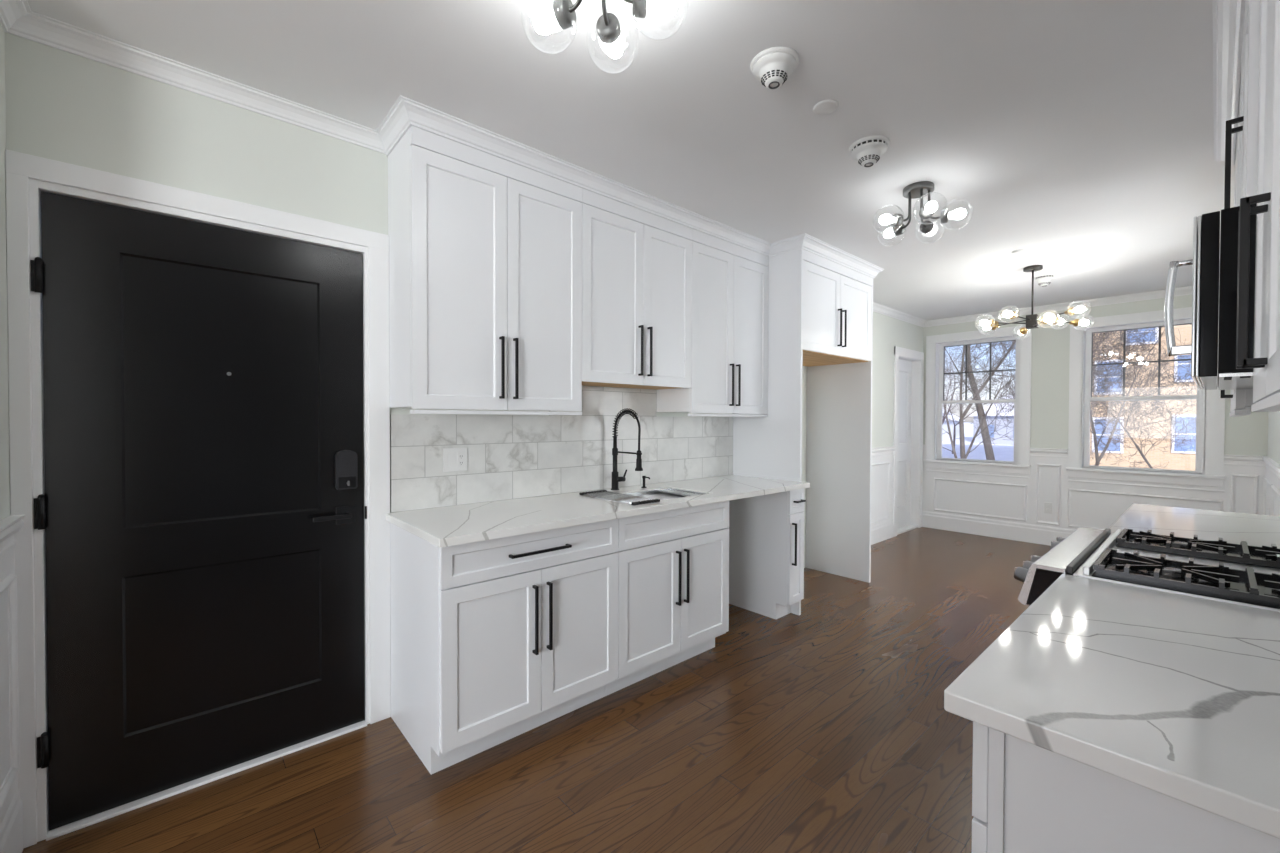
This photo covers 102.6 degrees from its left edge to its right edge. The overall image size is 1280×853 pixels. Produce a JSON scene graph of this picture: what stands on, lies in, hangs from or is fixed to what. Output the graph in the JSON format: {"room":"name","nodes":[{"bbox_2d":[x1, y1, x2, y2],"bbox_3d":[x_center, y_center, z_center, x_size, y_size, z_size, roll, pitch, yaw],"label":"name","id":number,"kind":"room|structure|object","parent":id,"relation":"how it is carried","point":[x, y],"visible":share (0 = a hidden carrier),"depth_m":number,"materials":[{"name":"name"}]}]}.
{"room":"kitchen","nodes":[
{"label":"kitchen","id":0,"kind":"room"},
{"bbox_2d":[0,24,9,520],"bbox_3d":[-0.011,0.061,-0.680,0.120,2.564,6.196,-1,1,-42],"label":"wall","id":1,"kind":"structure","parent":0,"point":[4,381],"depth_m":1.53,"materials":[{"name":"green paint"}]},
{"bbox_2d":[0,788,22,852],"bbox_3d":[-1.809,1.209,1.460,0.018,0.200,0.316,-1,1,-42],"label":"baseboard","id":2,"kind":"structure","parent":1,"relation":"attached to","point":[11,828],"depth_m":1.51,"materials":[{"name":"white paint"}]},
{"bbox_2d":[0,515,24,825],"bbox_3d":[-1.810,0.791,1.466,0.030,1.036,0.336,-1,1,-42],"label":"wainscot","id":3,"kind":"structure","parent":1,"relation":"attached to","point":[9,707],"depth_m":1.50,"materials":[{"name":"white paint"}]},
{"bbox_2d":[4,32,922,567],"bbox_3d":[0.769,-0.001,4.063,7.586,2.564,0.140,-1,1,-42],"label":"wall","id":4,"kind":"structure","parent":0,"point":[62,106],"depth_m":1.86,"materials":[{"name":"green paint"}]},
{"bbox_2d":[0,0,385,153],"bbox_3d":[-1.413,-1.228,1.786,1.076,0.060,0.336,-1,1,-42],"label":"trim","id":5,"kind":"structure","parent":4,"relation":"attached to","point":[17,18],"depth_m":1.78,"materials":[{"name":"white paint"}]},
{"bbox_2d":[5,149,390,848],"bbox_3d":[-1.558,0.231,1.969,1.080,2.145,0.185,-1,1,-42],"label":"door","id":6,"kind":"structure","parent":4,"relation":"in","point":[199,383],"depth_m":1.85,"materials":[{"name":"black paint"}]},
{"bbox_2d":[388,126,581,414],"bbox_3d":[-0.696,-0.634,2.422,0.823,1.157,0.350,-1,1,-42],"label":"upper cabinet","id":7,"kind":"object","parent":4,"relation":"attached to","point":[485,249],"visible":1,"depth_m":2.24,"materials":[{"name":"white paint"}]},
{"bbox_2d":[377,95,883,278],"bbox_3d":[0.414,-1.236,3.206,3.653,0.072,0.640,-1,1,-42],"label":"crown molding","id":8,"kind":"structure","parent":7,"relation":"attached to","point":[405,113],"depth_m":2.52,"materials":[{"name":"white paint"}]},
{"bbox_2d":[390,386,732,512],"bbox_3d":[-0.204,0.070,3.098,2.435,0.613,0.010,-1,1,-42],"label":"tile backsplash","id":9,"kind":"structure","parent":4,"relation":"attached to","point":[509,457],"depth_m":2.83,"materials":[{"name":"stone"}]},
{"bbox_2d":[443,448,466,471],"bbox_3d":[-0.891,0.160,2.477,0.118,0.112,0.008,-1,1,-42],"label":"outlet","id":10,"kind":"object","parent":9,"relation":"attached to","point":[454,459],"visible":1,"depth_m":2.47,"materials":[{"name":"white plastic"}]},
{"bbox_2d":[447,453,453,466],"bbox_3d":[-0.909,0.160,2.458,0.032,0.066,0.002,-1,1,-42],"label":"rocker switch","id":11,"kind":"object","parent":10,"relation":"attached to","point":[450,456],"depth_m":2.46,"materials":[{"name":"white plastic"}]},
{"bbox_2d":[458,452,463,465],"bbox_3d":[-0.870,0.160,2.493,0.032,0.066,0.003,-1,1,-42],"label":"socket","id":12,"kind":"object","parent":10,"relation":"attached to","point":[460,454],"depth_m":2.49,"materials":[{"name":"grey plastic"}]},
{"bbox_2d":[581,188,691,389],"bbox_3d":[-0.083,-0.726,2.965,0.814,0.984,0.350,-1,1,-42],"label":"upper cabinet","id":13,"kind":"object","parent":4,"relation":"attached to","point":[637,263],"visible":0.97,"depth_m":2.83,"materials":[{"name":"white paint"}]},
{"bbox_2d":[657,229,768,416],"bbox_3d":[0.522,-0.646,3.504,0.802,1.157,0.350,-1,1,-42],"label":"upper cabinet","id":14,"kind":"object","parent":4,"relation":"attached to","point":[730,281],"visible":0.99,"depth_m":3.36,"materials":[{"name":"white paint"}]},
{"bbox_2d":[769,249,872,366],"bbox_3d":[1.316,-0.877,4.034,1.086,0.696,0.607,-1,1,-42],"label":"upper cabinet","id":15,"kind":"object","parent":4,"relation":"attached to","point":[837,298],"visible":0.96,"depth_m":3.79,"materials":[{"name":"white paint"}]},
{"bbox_2d":[871,520,893,544],"bbox_3d":[2.214,1.169,5.260,1.810,0.200,0.018,-1,1,-42],"label":"baseboard","id":16,"kind":"structure","parent":4,"relation":"attached to","point":[883,531],"depth_m":5.66,"materials":[{"name":"white paint"}]},
{"bbox_2d":[871,446,895,525],"bbox_3d":[2.221,0.751,5.251,1.815,1.036,0.030,-1,1,-42],"label":"wainscot","id":17,"kind":"structure","parent":4,"relation":"attached to","point":[882,457],"depth_m":5.66,"materials":[{"name":"white paint"}]},
{"bbox_2d":[893,346,923,536],"bbox_3d":[3.166,0.170,6.181,0.844,2.177,0.161,-1,1,-42],"label":"door","id":18,"kind":"structure","parent":4,"relation":"in","point":[908,364],"depth_m":6.34,"materials":[{"name":"white paint"}]},
{"bbox_2d":[22,527,1049,852],"bbox_3d":[1.190,1.385,0.916,11.176,0.120,6.956,-1,1,-42],"label":"floor","id":19,"kind":"structure","parent":0,"point":[826,728],"depth_m":1.98,"materials":[{"name":"brown wood"}]},
{"bbox_2d":[390,519,617,773],"bbox_3d":[-0.601,0.860,2.332,0.823,0.882,0.646,-1,1,-42],"label":"base cabinet","id":20,"kind":"object","parent":19,"relation":"on","point":[494,641],"visible":0.97,"depth_m":2.06,"materials":[{"name":"white paint"}]},
{"bbox_2d":[386,475,809,547],"bbox_3d":[0.000,0.397,2.854,2.458,0.032,0.653,-1,1,-42],"label":"countertop","id":21,"kind":"structure","parent":20,"relation":"on","point":[447,526],"depth_m":2.38,"materials":[{"name":"stone"}]},
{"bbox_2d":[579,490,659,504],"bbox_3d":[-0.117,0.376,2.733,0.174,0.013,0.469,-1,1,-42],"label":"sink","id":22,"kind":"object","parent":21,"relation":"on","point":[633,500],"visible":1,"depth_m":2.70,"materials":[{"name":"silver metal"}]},
{"bbox_2d":[611,408,642,489],"bbox_3d":[-0.061,0.136,3.000,0.097,0.485,0.265,-1,1,-42],"label":"kitchen faucet","id":23,"kind":"object","parent":21,"relation":"on","point":[616,479],"visible":1,"depth_m":3.05,"materials":[{"name":"black metal"}]},
{"bbox_2d":[641,476,649,487],"bbox_3d":[0.036,0.340,3.149,0.034,0.074,0.068,-1,1,-42],"label":"soap dispenser","id":24,"kind":"object","parent":21,"relation":"on","point":[643,477],"visible":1,"depth_m":3.15,"materials":[{"name":"black metal"}]},
{"bbox_2d":[594,488,706,499],"bbox_3d":[0.071,0.494,2.863,0.619,0.210,0.347,-1,1,-42],"label":"sink","id":25,"kind":"object","parent":21,"relation":"in","point":[669,490],"visible":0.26,"depth_m":3.05,"materials":[{"name":"silver metal"}]},
{"bbox_2d":[605,493,728,695],"bbox_3d":[0.011,0.854,2.876,0.814,0.882,0.646,-1,1,-42],"label":"base cabinet","id":26,"kind":"object","parent":19,"relation":"on","point":[673,565],"visible":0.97,"depth_m":2.63,"materials":[{"name":"white paint"}]},
{"bbox_2d":[729,489,805,618],"bbox_3d":[0.850,0.846,3.621,0.177,0.882,0.646,-1,1,-42],"label":"base cabinet","id":27,"kind":"object","parent":19,"relation":"on","point":[766,532],"visible":0.94,"depth_m":3.47,"materials":[{"name":"white paint"}]},
{"bbox_2d":[733,259,802,614],"bbox_3d":[0.905,0.074,3.704,0.022,2.425,0.577,-1,1,-42],"label":"panel","id":28,"kind":"object","parent":19,"relation":"on","point":[770,447],"visible":0.51,"depth_m":3.59,"materials":[{"name":"white paint"}]},
{"bbox_2d":[806,286,872,582],"bbox_3d":[1.701,0.066,4.411,0.022,2.425,0.577,-1,1,-42],"label":"panel","id":29,"kind":"object","parent":19,"relation":"on","point":[839,396],"visible":0.76,"depth_m":4.38,"materials":[{"name":"white paint"}]},
{"bbox_2d":[972,721,1279,852],"bbox_3d":[1.039,0.884,0.872,0.900,0.882,0.651,-1,1,-42],"label":"base cabinet","id":30,"kind":"object","parent":19,"relation":"on","point":[1027,797],"visible":0.29,"depth_m":0.70,"materials":[{"name":"white paint"}]},
{"bbox_2d":[944,574,1279,838],"bbox_3d":[1.032,0.427,0.860,0.922,0.032,0.652,-1,1,-42],"label":"countertop","id":31,"kind":"structure","parent":30,"relation":"on","point":[1176,696],"depth_m":0.80,"materials":[{"name":"stone"}]},
{"bbox_2d":[1014,527,1279,611],"bbox_3d":[1.619,0.843,1.474,0.763,0.952,0.773,-1,1,-42],"label":"gas range","id":32,"kind":"object","parent":19,"relation":"on","point":[1243,574],"visible":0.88,"depth_m":1.45,"materials":[{"name":"grey metal"}]},
{"bbox_3d":[2.332,0.872,2.021,1.011,0.882,0.651,-1,1,-42],"label":"base cabinet","id":33,"kind":"object","parent":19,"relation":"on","visible":0},
{"bbox_2d":[1105,503,1279,548],"bbox_3d":[2.339,0.414,2.021,1.044,0.032,0.652,-1,1,-42],"label":"countertop","id":34,"kind":"structure","parent":33,"relation":"on","point":[1255,529],"depth_m":2.10,"materials":[{"name":"white stone"}]},
{"bbox_2d":[27,0,1240,320],"bbox_3d":[1.197,-1.299,0.879,11.176,0.120,6.956,-1,1,-42],"label":"ceiling","id":35,"kind":"structure","parent":0,"point":[1077,135],"depth_m":1.96,"materials":[{"name":"paint"}]},
{"bbox_2d":[521,0,688,73],"bbox_3d":[-0.113,-1.126,1.278,0.432,0.243,0.443,-1,1,-42],"label":"ceiling light","id":36,"kind":"object","parent":35,"relation":"attached to","point":[563,14],"visible":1,"depth_m":1.34,"materials":[{"name":"glass"}]},
{"bbox_2d":[750,46,798,89],"bbox_3d":[0.463,-1.215,1.770,0.164,0.075,0.164,-1,1,-42],"label":"smoke detector","id":37,"kind":"object","parent":35,"relation":"attached to","point":[772,67],"visible":1,"depth_m":1.73,"materials":[{"name":"white plastic"}]},
{"bbox_2d":[813,100,837,114],"bbox_3d":[0.728,-1.251,2.013,0.092,0.008,0.092,-1,1,-42],"label":"cover plate","id":38,"kind":"object","parent":35,"relation":"attached to","point":[824,107],"visible":1,"depth_m":2.00,"materials":[{"name":"white plastic"}]},
{"bbox_2d":[849,135,889,166],"bbox_3d":[1.025,-1.214,2.296,0.168,0.087,0.168,-1,1,-42],"label":"smoke detector","id":39,"kind":"object","parent":35,"relation":"attached to","point":[867,151],"visible":1,"depth_m":2.26,"materials":[{"name":"white plastic"}]},
{"bbox_2d":[851,139,887,151],"bbox_3d":[1.025,-1.240,2.296,0.153,0.012,0.152,-1,1,-42],"label":"vent","id":40,"kind":"object","parent":39,"relation":"attached to","point":[861,145],"depth_m":2.24,"materials":[{"name":"white plastic"}]},
{"bbox_2d":[873,181,972,245],"bbox_3d":[1.482,-1.136,2.716,0.460,0.253,0.472,-1,1,-42],"label":"ceiling light","id":41,"kind":"object","parent":35,"relation":"attached to","point":[921,189],"visible":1,"depth_m":2.67,"materials":[{"name":"glass"}]},
{"bbox_2d":[1012,250,1024,253],"bbox_3d":[2.746,-1.267,3.724,0.076,0.012,0.076,-1,1,-42],"label":"cover plate","id":42,"kind":"object","parent":35,"relation":"attached to","point":[1015,251],"visible":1,"depth_m":3.71,"materials":[{"name":"white plastic"}]},
{"bbox_2d":[975,265,1094,339],"bbox_3d":[3.134,-1.001,4.123,0.927,0.551,0.813,-1,1,-42],"label":"chandelier","id":43,"kind":"object","parent":35,"relation":"hanging from","point":[1032,321],"visible":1,"depth_m":4.08,"materials":[{"name":"glass"}]},
{"bbox_2d":[989,319,997,326],"bbox_3d":[2.816,-0.825,4.089,0.065,0.062,0.064,-1,1,-42],"label":"socket","id":44,"kind":"object","parent":43,"relation":"attached to","point":[992,322],"depth_m":4.07,"materials":[{"name":"brown metal"}]},
{"bbox_2d":[1009,311,1016,318],"bbox_3d":[2.865,-0.853,3.940,0.065,0.062,0.061,-1,1,-42],"label":"socket","id":45,"kind":"object","parent":43,"relation":"attached to","point":[1014,315],"depth_m":3.92,"materials":[{"name":"brown"}]},
{"bbox_2d":[1019,327,1027,334],"bbox_3d":[3.298,-0.825,4.415,0.067,0.062,0.059,-1,1,-42],"label":"socket","id":46,"kind":"object","parent":43,"relation":"attached to","point":[1022,330],"depth_m":4.41,"materials":[{"name":"brown"}]},
{"bbox_2d":[1040,316,1049,323],"bbox_3d":[3.015,-0.789,3.809,0.067,0.062,0.060,-1,1,-42],"label":"socket","id":47,"kind":"object","parent":43,"relation":"attached to","point":[1042,319],"depth_m":3.80,"materials":[{"name":"brown"}]},
{"bbox_2d":[1051,317,1059,324],"bbox_3d":[3.451,-0.877,4.257,0.067,0.062,0.060,-1,1,-42],"label":"socket","id":48,"kind":"object","parent":43,"relation":"attached to","point":[1056,319],"depth_m":4.25,"materials":[{"name":"brown"}]},
{"bbox_2d":[1064,307,1075,314],"bbox_3d":[3.172,-0.847,3.782,0.064,0.062,0.065,-1,1,-42],"label":"socket","id":49,"kind":"object","parent":43,"relation":"attached to","point":[1071,311],"depth_m":3.77,"materials":[{"name":"brown"}]},
{"bbox_2d":[1069,319,1079,325],"bbox_3d":[3.482,-0.833,4.107,0.064,0.062,0.064,-1,1,-42],"label":"socket","id":50,"kind":"object","parent":43,"relation":"attached to","point":[1075,322],"depth_m":4.10,"materials":[{"name":"brown"}]},
{"bbox_2d":[1034,273,1055,286],"bbox_3d":[3.436,-1.236,4.355,0.150,0.087,0.150,-1,1,-42],"label":"smoke detector","id":51,"kind":"object","parent":35,"relation":"attached to","point":[1043,280],"visible":0.99,"depth_m":4.32,"materials":[{"name":"white plastic"}]},
{"bbox_2d":[1035,275,1054,278],"bbox_3d":[3.437,-1.262,4.355,0.135,0.012,0.134,-1,1,-42],"label":"vent","id":52,"kind":"object","parent":51,"relation":"attached to","point":[1038,276],"depth_m":4.31,"materials":[{"name":"white plastic"}]},
{"bbox_2d":[923,294,1267,473],"bbox_3d":[4.559,-0.009,5.402,0.140,2.564,3.171,-1,1,-42],"label":"wall","id":53,"kind":"structure","parent":0,"point":[1050,347],"depth_m":5.43,"materials":[{"name":"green paint"}]},
{"bbox_2d":[923,325,1031,473],"bbox_3d":[3.958,-0.299,6.035,0.195,1.635,1.082,-1,1,-42],"label":"window","id":54,"kind":"structure","parent":53,"relation":"in","point":[935,344],"depth_m":6.00,"materials":[{"name":"white paint"}]},
{"bbox_2d":[922,511,1075,545],"bbox_3d":[3.777,1.179,4.824,1.798,0.200,2.746,-1,1,-42],"label":"baseboard","id":55,"kind":"structure","parent":53,"relation":"attached to","point":[1038,534],"depth_m":5.84,"materials":[{"name":"white paint"}]},
{"bbox_2d":[873,282,1219,326],"bbox_3d":[3.226,-1.246,4.295,3.306,0.066,2.746,-1,1,-42],"label":"trim","id":56,"kind":"structure","parent":53,"relation":"attached to","point":[1181,291],"depth_m":5.50,"materials":[{"name":"white paint"}]},
{"bbox_2d":[922,445,1265,529],"bbox_3d":[4.445,0.755,5.410,0.030,1.036,2.746,-1,1,-42],"label":"wainscot","id":57,"kind":"structure","parent":53,"relation":"attached to","point":[1011,497],"depth_m":5.39,"materials":[{"name":"white paint"}]},
{"bbox_2d":[1044,502,1052,513],"bbox_3d":[4.376,0.874,5.494,0.007,0.115,0.070,-1,1,-42],"label":"outlet","id":58,"kind":"object","parent":57,"relation":"attached to","point":[1047,506],"visible":1,"depth_m":5.49,"materials":[{"name":"white plastic"}]},
{"bbox_2d":[1066,307,1225,486],"bbox_3d":[4.883,-0.283,4.993,0.195,1.635,1.099,-1,1,-42],"label":"window","id":59,"kind":"structure","parent":53,"relation":"in","point":[1210,408],"depth_m":5.01,"materials":[{"name":"white paint"}]},
{"bbox_2d":[1267,411,1279,463],"bbox_3d":[4.264,0.048,1.187,6.181,2.564,3.310,-1,1,-42],"label":"wall","id":60,"kind":"structure","parent":0,"point":[1273,453],"depth_m":3.89,"materials":[{"name":"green paint"}]},
{"bbox_2d":[1220,82,1254,416],"bbox_3d":[2.426,-0.619,1.890,1.013,1.157,0.366,-1,1,-42],"label":"upper cabinet","id":61,"kind":"object","parent":60,"relation":"attached to","point":[1241,399],"visible":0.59,"depth_m":1.86,"materials":[{"name":"white paint"}]},
{"bbox_2d":[1224,0,1259,208],"bbox_3d":[1.761,-0.851,1.297,0.761,0.680,0.368,-1,1,-42],"label":"upper cabinet","id":62,"kind":"object","parent":60,"relation":"attached to","point":[1248,119],"visible":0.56,"depth_m":1.16,"materials":[{"name":"white paint"}]},
{"bbox_2d":[1164,203,1256,389],"bbox_3d":[1.724,-0.310,1.344,0.759,0.391,0.472,-1,1,-42],"label":"microwave","id":63,"kind":"object","parent":62,"relation":"attached to","point":[1210,355],"visible":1,"depth_m":1.20,"materials":[{"name":"black"}]},
{"bbox_2d":[1236,0,1279,411],"bbox_3d":[1.138,-0.606,0.738,0.913,1.157,0.353,-1,1,-42],"label":"upper cabinet","id":64,"kind":"object","parent":60,"relation":"attached to","point":[1265,364],"visible":1,"depth_m":0.85,"materials":[{"name":"white paint"}]},
{"bbox_2d":[1212,0,1244,166],"bbox_3d":[1.790,-1.210,1.336,2.816,0.066,0.399,-1,1,-42],"label":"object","id":65,"kind":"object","parent":64,"relation":"attached to","point":[1227,15],"depth_m":1.73,"materials":[{"name":"white paint"}]},
{"bbox_2d":[1262,456,1279,515],"bbox_3d":[4.683,0.777,3.805,1.806,1.036,0.030,-1,1,-42],"label":"wainscot","id":66,"kind":"structure","parent":60,"relation":"attached to","point":[1271,488],"depth_m":3.77,"materials":[{"name":"white paint"}]},
{"label":"outside","id":67,"kind":"structure","parent":0,"visible":0},
{"bbox_2d":[942,422,1013,460],"bbox_3d":[46.738,1.817,41.555,110.000,3.852,120.000,-1,1,-42],"label":"snow ground","id":68,"kind":"structure","parent":67,"point":[1001,452],"depth_m":45.42,"materials":[{"name":"white snow"}]},
{"bbox_2d":[942,412,964,440],"bbox_3d":[31.572,-0.090,60.826,8.800,7.170,9.800,-1,1,-42],"label":"house","id":69,"kind":"structure","parent":68,"relation":"on","point":[945,436],"depth_m":58.16,"materials":[{"name":"white"}]},
{"bbox_2d":[944,350,968,407],"bbox_3d":[16.555,-2.266,34.313,7.570,11.783,8.204,0,1,3],"label":"bare tree","id":70,"kind":"object","parent":68,"relation":"on","point":[948,350],"visible":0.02,"depth_m":30.99,"materials":[{"name":"brown plant"}]},
{"bbox_2d":[943,341,1013,453],"bbox_3d":[28.014,-2.268,43.074,12.697,11.622,7.047,0,1,0],"label":"bare tree","id":71,"kind":"object","parent":68,"relation":"on","point":[954,435],"visible":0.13,"depth_m":43.75,"materials":[{"name":"brown plant"}]},
{"bbox_2d":[942,341,1015,424],"bbox_3d":[20.145,-2.084,32.223,5.968,11.478,10.815,0,1,19],"label":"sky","id":72,"kind":"structure","parent":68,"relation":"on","point":[955,361],"depth_m":32.56,"materials":[{"name":"white"}]},
{"bbox_2d":[965,345,994,459],"bbox_3d":[7.703,-5.798,13.559,8.214,19.359,8.963,0,1,-6],"label":"bare tree","id":73,"kind":"object","parent":68,"relation":"on","point":[989,453],"visible":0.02,"depth_m":11.94,"materials":[{"name":"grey plant"}]},
{"bbox_2d":[969,392,1014,444],"bbox_3d":[40.706,-0.201,53.555,8.800,7.040,8.800,-1,1,-42],"label":"house","id":74,"kind":"structure","parent":68,"relation":"on","point":[1002,431],"depth_m":52.15,"materials":[{"name":"grey"}]},
{"bbox_2d":[942,329,1154,458],"bbox_3d":[8.308,-0.437,11.861,6.445,8.686,7.049,-1,1,-42],"label":"bare tree","id":75,"kind":"object","parent":68,"relation":"on","point":[1012,395],"visible":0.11,"depth_m":11.41,"materials":[{"name":"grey plant"}]},
{"bbox_2d":[945,333,1167,458],"bbox_3d":[9.741,-2.479,12.337,9.559,12.759,7.315,1,1,35],"label":"bare tree","id":76,"kind":"object","parent":68,"relation":"on","point":[962,414],"visible":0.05,"depth_m":11.57,"materials":[{"name":"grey plant"}]},
{"bbox_2d":[949,327,1196,465],"bbox_3d":[12.805,-0.701,14.325,7.568,9.164,6.157,1,1,45],"label":"bare tree","id":77,"kind":"object","parent":68,"relation":"on","point":[1098,458],"visible":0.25,"depth_m":13.28,"materials":[{"name":"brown plant"}]},
{"bbox_2d":[968,324,1190,396],"bbox_3d":[10.496,-2.364,10.261,7.759,12.594,4.988,0,1,-8],"label":"bare tree","id":78,"kind":"object","parent":68,"relation":"on","point":[1106,335],"visible":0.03,"depth_m":9.89,"materials":[{"name":"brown plant"}]},
{"bbox_2d":[1090,331,1195,468],"bbox_3d":[15.695,-0.255,16.040,4.843,8.250,6.677,0,1,7],"label":"bare tree","id":79,"kind":"object","parent":68,"relation":"on","point":[1138,366],"visible":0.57,"depth_m":15.46,"materials":[{"name":"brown plant"}]},
{"bbox_2d":[1090,324,1196,470],"bbox_3d":[30.459,-3.223,21.392,10.600,15.100,20.200,-1,1,-42],"label":"apartment building","id":80,"kind":"structure","parent":68,"relation":"on","point":[1177,461],"depth_m":22.61,"materials":[{"name":"beige brick"}]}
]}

